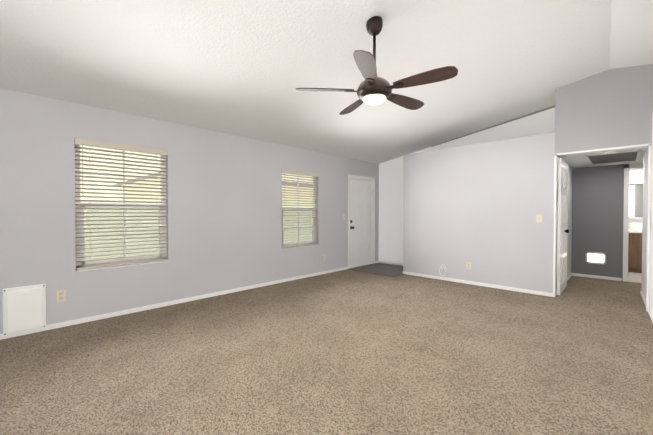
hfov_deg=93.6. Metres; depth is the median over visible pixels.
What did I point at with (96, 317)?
baseboard
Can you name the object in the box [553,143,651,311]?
trim
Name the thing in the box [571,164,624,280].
wall
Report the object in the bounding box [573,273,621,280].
baseboard
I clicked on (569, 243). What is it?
wall
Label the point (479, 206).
wall
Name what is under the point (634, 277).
floor
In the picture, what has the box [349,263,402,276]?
floor
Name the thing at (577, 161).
ceiling
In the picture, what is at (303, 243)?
window
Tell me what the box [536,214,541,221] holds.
light switch
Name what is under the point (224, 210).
wall
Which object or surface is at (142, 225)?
backdrop
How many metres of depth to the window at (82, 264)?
3.52 m
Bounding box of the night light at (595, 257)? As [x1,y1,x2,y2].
[585,252,605,264]
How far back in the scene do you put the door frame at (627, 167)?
5.20 m
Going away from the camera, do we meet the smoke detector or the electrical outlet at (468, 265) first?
the smoke detector
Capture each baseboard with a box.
[0,267,347,339]
[377,261,402,265]
[402,271,552,296]
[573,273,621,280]
[640,291,652,321]
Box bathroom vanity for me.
[628,225,641,272]
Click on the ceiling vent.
(625, 156)
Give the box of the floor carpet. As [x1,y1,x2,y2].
[0,269,652,434]
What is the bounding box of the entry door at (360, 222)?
[350,179,370,266]
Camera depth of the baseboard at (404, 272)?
4.88 m
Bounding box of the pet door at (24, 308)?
[2,284,45,335]
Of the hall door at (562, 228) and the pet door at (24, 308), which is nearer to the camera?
the pet door at (24, 308)
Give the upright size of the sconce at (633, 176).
0.120 m
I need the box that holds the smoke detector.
[604,150,616,153]
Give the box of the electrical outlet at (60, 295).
[56,290,65,301]
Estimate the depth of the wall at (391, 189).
6.77 m
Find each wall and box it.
[0,88,378,333]
[378,108,554,263]
[403,64,652,292]
[567,165,572,276]
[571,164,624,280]
[629,172,642,224]
[641,110,652,313]
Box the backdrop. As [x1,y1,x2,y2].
[80,172,312,260]
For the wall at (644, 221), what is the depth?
3.96 m
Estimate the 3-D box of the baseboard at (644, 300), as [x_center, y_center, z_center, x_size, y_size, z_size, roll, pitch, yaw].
[1.285,1.127,0.846,0.331,0.050,9.600,1,1,44]
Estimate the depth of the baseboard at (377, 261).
6.95 m
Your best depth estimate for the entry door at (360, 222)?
6.74 m
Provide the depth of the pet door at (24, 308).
2.92 m
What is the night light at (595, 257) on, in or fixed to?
attached to the wall at (597, 206)
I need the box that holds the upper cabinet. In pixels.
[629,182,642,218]
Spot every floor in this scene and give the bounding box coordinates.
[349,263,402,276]
[628,272,641,282]
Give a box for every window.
[74,138,168,271]
[281,169,318,249]
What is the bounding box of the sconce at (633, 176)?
[629,173,642,178]
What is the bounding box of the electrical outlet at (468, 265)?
[466,262,470,268]
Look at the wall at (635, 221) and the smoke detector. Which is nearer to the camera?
the smoke detector
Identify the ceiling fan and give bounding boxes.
[296,16,457,114]
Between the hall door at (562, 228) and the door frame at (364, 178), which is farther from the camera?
the door frame at (364, 178)
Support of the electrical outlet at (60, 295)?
attached to the wall at (224, 210)
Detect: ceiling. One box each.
[0,0,652,163]
[559,147,647,172]
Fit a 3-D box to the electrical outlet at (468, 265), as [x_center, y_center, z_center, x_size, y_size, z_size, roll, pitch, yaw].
[2.336,0.792,5.041,0.072,0.115,0.009,1,1,44]
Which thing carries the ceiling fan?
hanging from the ceiling at (244, 68)
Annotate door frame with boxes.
[348,174,374,268]
[623,163,642,281]
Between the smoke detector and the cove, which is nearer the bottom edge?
the smoke detector
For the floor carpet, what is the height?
0.100 m
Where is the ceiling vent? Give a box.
[585,150,640,164]
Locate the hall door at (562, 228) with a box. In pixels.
[557,158,568,294]
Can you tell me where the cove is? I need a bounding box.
[431,105,554,146]
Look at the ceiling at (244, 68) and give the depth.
2.94 m

